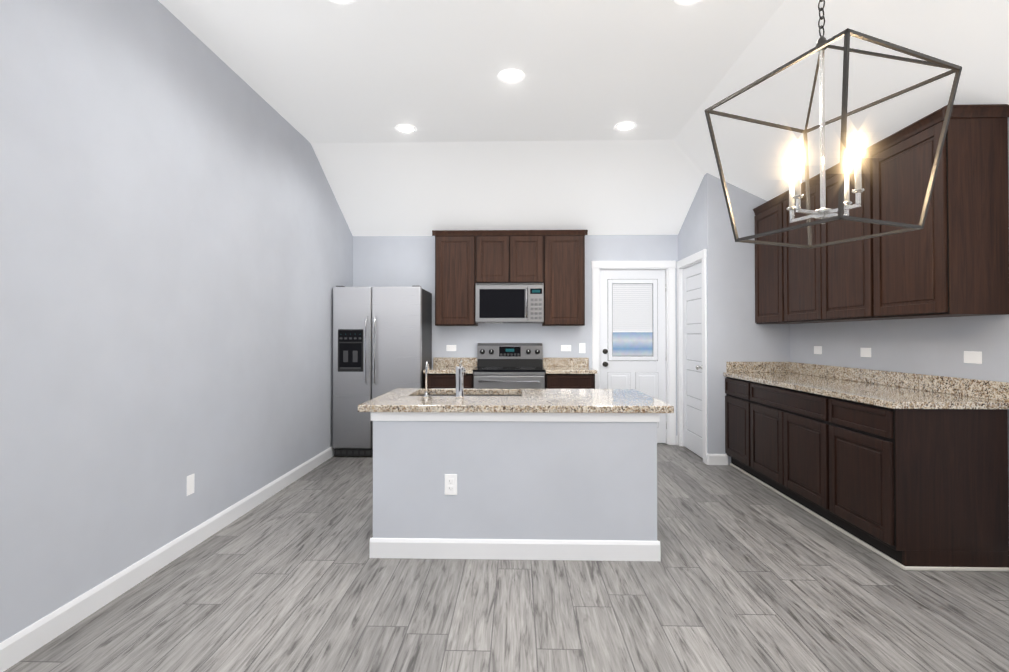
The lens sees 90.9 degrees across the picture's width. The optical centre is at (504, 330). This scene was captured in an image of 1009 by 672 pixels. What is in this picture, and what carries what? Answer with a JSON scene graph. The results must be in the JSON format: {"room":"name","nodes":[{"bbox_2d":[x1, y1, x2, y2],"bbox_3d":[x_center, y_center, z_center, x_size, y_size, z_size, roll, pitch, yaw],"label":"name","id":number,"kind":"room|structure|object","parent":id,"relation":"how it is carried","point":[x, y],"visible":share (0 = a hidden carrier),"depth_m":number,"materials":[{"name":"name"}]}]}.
{"room":"kitchen","nodes":[
{"label":"kitchen","id":0,"kind":"room"},
{"bbox_2d":[0,0,352,642],"bbox_3d":[-1.985,-0.326,1.378,0.120,3.225,9.340,0,-1,1],"label":"wall","id":1,"kind":"structure","parent":0,"point":[176,251],"depth_m":2.58,"materials":[{"name":"paint"}]},
{"bbox_2d":[0,446,334,671],"bbox_3d":[-1.918,1.233,1.359,0.014,0.108,9.100,0,-1,1],"label":"baseboard","id":2,"kind":"structure","parent":1,"relation":"attached to","point":[25,642],"depth_m":2.49,"materials":[{"name":"white wood"}]},
{"bbox_2d":[187,474,193,495],"bbox_3d":[-1.888,0.925,2.982,0.009,0.118,0.072,0,-1,1],"label":"outlet","id":3,"kind":"object","parent":1,"relation":"attached to","point":[190,484],"visible":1,"depth_m":2.98,"materials":[{"name":"white plastic"}]},
{"bbox_2d":[4,443,1008,671],"bbox_3d":[0.399,1.336,1.300,5.250,0.100,9.700,0,-1,1],"label":"floor","id":4,"kind":"structure","parent":0,"point":[746,573],"depth_m":2.35,"materials":[{"name":"grey wood"}]},
{"bbox_2d":[332,286,431,455],"bbox_3d":[-1.329,0.432,5.492,0.930,1.802,0.756,0,-1,1],"label":"refrigerator","id":5,"kind":"object","parent":4,"relation":"on","point":[382,340],"visible":0.79,"depth_m":5.19,"materials":[{"name":"grey metal"}]},
{"bbox_2d":[423,357,476,387],"bbox_3d":[-0.589,0.824,5.554,0.522,1.019,0.648,0,-1,1],"label":"base cabinet","id":6,"kind":"object","parent":4,"relation":"on","point":[441,373],"visible":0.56,"depth_m":5.26,"materials":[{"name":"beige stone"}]},
{"bbox_2d":[473,343,544,388],"bbox_3d":[0.056,0.738,5.505,0.756,1.190,0.684,0,-1,1],"label":"range","id":7,"kind":"object","parent":4,"relation":"on","point":[509,365],"visible":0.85,"depth_m":5.73,"materials":[{"name":"silver metal"}]},
{"bbox_2d":[369,392,660,560],"bbox_3d":[0.064,0.889,3.240,1.655,0.838,0.820,0,-1,1],"label":"kitchen island","id":8,"kind":"object","parent":4,"relation":"on","point":[460,471],"depth_m":2.84,"materials":[{"name":"paint"}]},
{"bbox_2d":[358,396,673,415],"bbox_3d":[0.062,0.448,3.034,1.790,0.040,0.450,0,-1,1],"label":"island countertop","id":9,"kind":"structure","parent":8,"relation":"on","point":[380,403],"depth_m":2.86,"materials":[{"name":"beige stone"}]},
{"bbox_2d":[543,358,596,388],"bbox_3d":[0.711,0.824,5.521,0.538,1.019,0.648,0,-1,1],"label":"base cabinet","id":10,"kind":"object","parent":4,"relation":"on","point":[570,373],"visible":0.42,"depth_m":5.22,"materials":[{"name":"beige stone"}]},
{"bbox_2d":[723,374,742,471],"bbox_3d":[2.475,0.884,4.600,0.620,0.876,0.602,0,-1,1],"label":"base cabinet","id":11,"kind":"object","parent":4,"relation":"on","point":[733,386],"depth_m":4.70,"materials":[{"name":"black wood"}]},
{"bbox_2d":[743,378,818,517],"bbox_3d":[2.456,0.876,3.821,0.620,0.876,1.244,0,-1,1],"label":"base cabinet","id":12,"kind":"object","parent":4,"relation":"on","point":[781,435],"depth_m":3.84,"materials":[{"name":"black wood"}]},
{"bbox_2d":[815,394,1008,571],"bbox_3d":[2.436,0.867,3.024,0.620,0.876,0.639,0,-1,1],"label":"base cabinet","id":13,"kind":"object","parent":4,"relation":"on","point":[905,471],"depth_m":2.71,"materials":[{"name":"black wood"}]},
{"bbox_2d":[723,370,1008,409],"bbox_3d":[2.459,0.418,3.795,0.648,0.038,2.222,0,-1,1],"label":"countertop","id":14,"kind":"structure","parent":13,"relation":"on","point":[897,397],"depth_m":3.09,"materials":[{"name":"beige stone"}]},
{"bbox_2d":[353,235,677,435],"bbox_3d":[0.515,-0.275,5.926,4.890,3.225,0.120,0,-1,1],"label":"wall","id":15,"kind":"structure","parent":0,"point":[393,261],"depth_m":5.88,"materials":[{"name":"paint"}]},
{"bbox_2d":[446,345,455,350],"bbox_3d":[-0.629,0.207,5.885,0.118,0.072,0.009,0,-1,1],"label":"outlet","id":16,"kind":"object","parent":15,"relation":"attached to","point":[450,347],"visible":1,"depth_m":5.88,"materials":[{"name":"white plastic"}]},
{"bbox_2d":[432,230,483,325],"bbox_3d":[-0.513,-0.586,5.722,0.527,1.063,0.340,0,-1,1],"label":"upper cabinet","id":17,"kind":"object","parent":15,"relation":"attached to","point":[459,254],"depth_m":5.56,"materials":[{"name":"brown wood"}]},
{"bbox_2d":[484,230,543,282],"bbox_3d":[0.061,-0.822,5.710,0.762,0.590,0.340,0,-1,1],"label":"upper cabinet","id":18,"kind":"object","parent":15,"relation":"attached to","point":[510,256],"depth_m":5.54,"materials":[{"name":"brown wood"}]},
{"bbox_2d":[475,283,543,322],"bbox_3d":[0.060,-0.304,5.652,0.754,0.439,0.441,0,-1,1],"label":"over-the-range microwave","id":19,"kind":"object","parent":18,"relation":"attached to","point":[509,302],"visible":1,"depth_m":5.48,"materials":[{"name":"silver metal"}]},
{"bbox_2d":[542,230,587,325],"bbox_3d":[0.635,-0.586,5.693,0.527,1.063,0.340,0,-1,1],"label":"upper cabinet","id":20,"kind":"object","parent":15,"relation":"attached to","point":[553,261],"depth_m":5.53,"materials":[{"name":"brown wood"}]},
{"bbox_2d":[561,345,570,350],"bbox_3d":[0.725,0.207,5.851,0.118,0.072,0.009,0,-1,1],"label":"outlet","id":21,"kind":"object","parent":15,"relation":"attached to","point":[565,347],"visible":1,"depth_m":5.85,"materials":[{"name":"white plastic"}]},
{"bbox_2d":[579,343,584,352],"bbox_3d":[0.916,0.207,5.844,0.072,0.118,0.012,0,-1,1],"label":"light switch","id":22,"kind":"object","parent":15,"relation":"attached to","point":[581,347],"visible":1,"depth_m":5.84,"materials":[{"name":"white plastic"}]},
{"bbox_2d":[600,270,666,442],"bbox_3d":[1.522,0.303,5.860,0.787,2.043,0.118,0,-1,1],"label":"exterior door","id":23,"kind":"structure","parent":15,"relation":"in","point":[632,329],"depth_m":5.88,"materials":[{"name":"white wood"}]},
{"bbox_2d":[158,0,1008,235],"bbox_3d":[0.399,-1.533,1.332,4.770,0.772,9.220,0,-1,1],"label":"ceiling","id":24,"kind":"structure","parent":0,"point":[345,90],"depth_m":3.53,"materials":[{"name":"paint"}]},
{"bbox_2d":[329,0,355,4],"bbox_3d":[-0.883,-1.801,2.647,0.194,0.006,0.194,0,-1,1],"label":"recessed light","id":25,"kind":"object","parent":24,"relation":"in","point":[344,2],"visible":1,"depth_m":2.71,"materials":[{"name":"white"}]},
{"bbox_2d":[395,124,416,133],"bbox_3d":[-0.870,-1.782,4.388,0.194,0.006,0.194,0,-1,1],"label":"recessed light","id":26,"kind":"object","parent":24,"relation":"in","point":[405,128],"visible":1,"depth_m":4.38,"materials":[{"name":"white"}]},
{"bbox_2d":[498,69,524,83],"bbox_3d":[0.048,-1.792,3.504,0.194,0.006,0.194,0,-1,1],"label":"recessed light","id":27,"kind":"object","parent":24,"relation":"in","point":[511,76],"visible":1,"depth_m":3.50,"materials":[{"name":"white"}]},
{"bbox_2d":[614,121,636,130],"bbox_3d":[1.057,-1.782,4.339,0.194,0.006,0.194,0,-1,1],"label":"recessed light","id":28,"kind":"object","parent":24,"relation":"in","point":[626,126],"visible":1,"depth_m":4.34,"materials":[{"name":"white"}]},
{"bbox_2d":[674,0,702,5],"bbox_3d":[1.003,-1.801,2.655,0.194,0.006,0.194,0,-1,1],"label":"recessed light","id":29,"kind":"object","parent":24,"relation":"in","point":[686,2],"visible":1,"depth_m":2.72,"materials":[{"name":"white"}]},
{"bbox_2d":[705,0,961,248],"bbox_3d":[1.154,-1.078,1.808,0.561,1.469,0.560,0,-1,-22],"label":"lantern chandelier","id":30,"kind":"object","parent":24,"relation":"hanging from","point":[823,213],"visible":1,"depth_m":1.75,"materials":[{"name":"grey metal"}]},
{"bbox_2d":[678,173,789,464],"bbox_3d":[2.426,-0.281,5.368,0.800,3.225,0.900,0,-1,1],"label":"wall","id":31,"kind":"structure","parent":0,"point":[736,332],"depth_m":4.92,"materials":[{"name":"paint"}]},
{"bbox_2d":[683,262,702,457],"bbox_3d":[2.033,0.306,5.388,0.120,2.028,0.692,0,-1,1],"label":"pantry door","id":32,"kind":"structure","parent":31,"relation":"in","point":[692,370],"depth_m":5.41,"materials":[{"name":"white wood"}]},
{"bbox_2d":[727,362,786,373],"bbox_3d":[2.491,0.360,4.896,0.596,0.104,0.020,0,-1,1],"label":"backsplash","id":33,"kind":"structure","parent":31,"relation":"attached to","point":[732,367],"depth_m":4.89,"materials":[{"name":"beige stone"}]},
{"bbox_2d":[790,117,1008,495],"bbox_3d":[2.783,-0.327,1.258,0.120,3.225,9.340,0,-1,1],"label":"wall","id":34,"kind":"structure","parent":0,"point":[939,346],"depth_m":3.35,"materials":[{"name":"paint"}]},
{"bbox_2d":[753,197,776,323],"bbox_3d":[2.633,-0.636,4.614,0.340,1.138,0.600,0,-1,1],"label":"upper cabinet","id":35,"kind":"object","parent":34,"relation":"attached to","point":[766,213],"depth_m":4.68,"materials":[{"name":"brown wood"}]},
{"bbox_2d":[814,346,821,353],"bbox_3d":[2.807,0.175,4.443,0.009,0.072,0.118,0,-1,1],"label":"outlet","id":36,"kind":"object","parent":34,"relation":"attached to","point":[817,349],"visible":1,"depth_m":4.44,"materials":[{"name":"white plastic"}]},
{"bbox_2d":[777,156,870,323],"bbox_3d":[2.614,-0.645,3.835,0.340,1.138,1.240,0,-1,1],"label":"upper cabinet","id":37,"kind":"object","parent":34,"relation":"attached to","point":[819,284],"depth_m":3.85,"materials":[{"name":"brown wood"}]},
{"bbox_2d":[860,348,870,356],"bbox_3d":[2.791,0.168,3.834,0.009,0.072,0.118,0,-1,1],"label":"outlet","id":38,"kind":"object","parent":34,"relation":"attached to","point":[865,352],"visible":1,"depth_m":3.83,"materials":[{"name":"white plastic"}]},
{"bbox_2d":[787,362,1008,401],"bbox_3d":[2.772,0.347,3.788,0.022,0.104,2.222,0,-1,1],"label":"backsplash","id":39,"kind":"structure","parent":34,"relation":"attached to","point":[974,388],"depth_m":3.33,"materials":[{"name":"beige stone"}]},
{"bbox_2d":[861,104,1008,319],"bbox_3d":[2.594,-0.654,3.036,0.340,1.138,0.638,0,-1,1],"label":"upper cabinet","id":40,"kind":"object","parent":34,"relation":"attached to","point":[951,259],"depth_m":2.75,"materials":[{"name":"brown wood"}]},
{"bbox_2d":[964,351,981,363],"bbox_3d":[2.769,0.158,2.934,0.009,0.072,0.118,0,-1,1],"label":"outlet","id":41,"kind":"object","parent":34,"relation":"attached to","point":[973,357],"visible":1,"depth_m":2.93,"materials":[{"name":"white plastic"}]}
]}

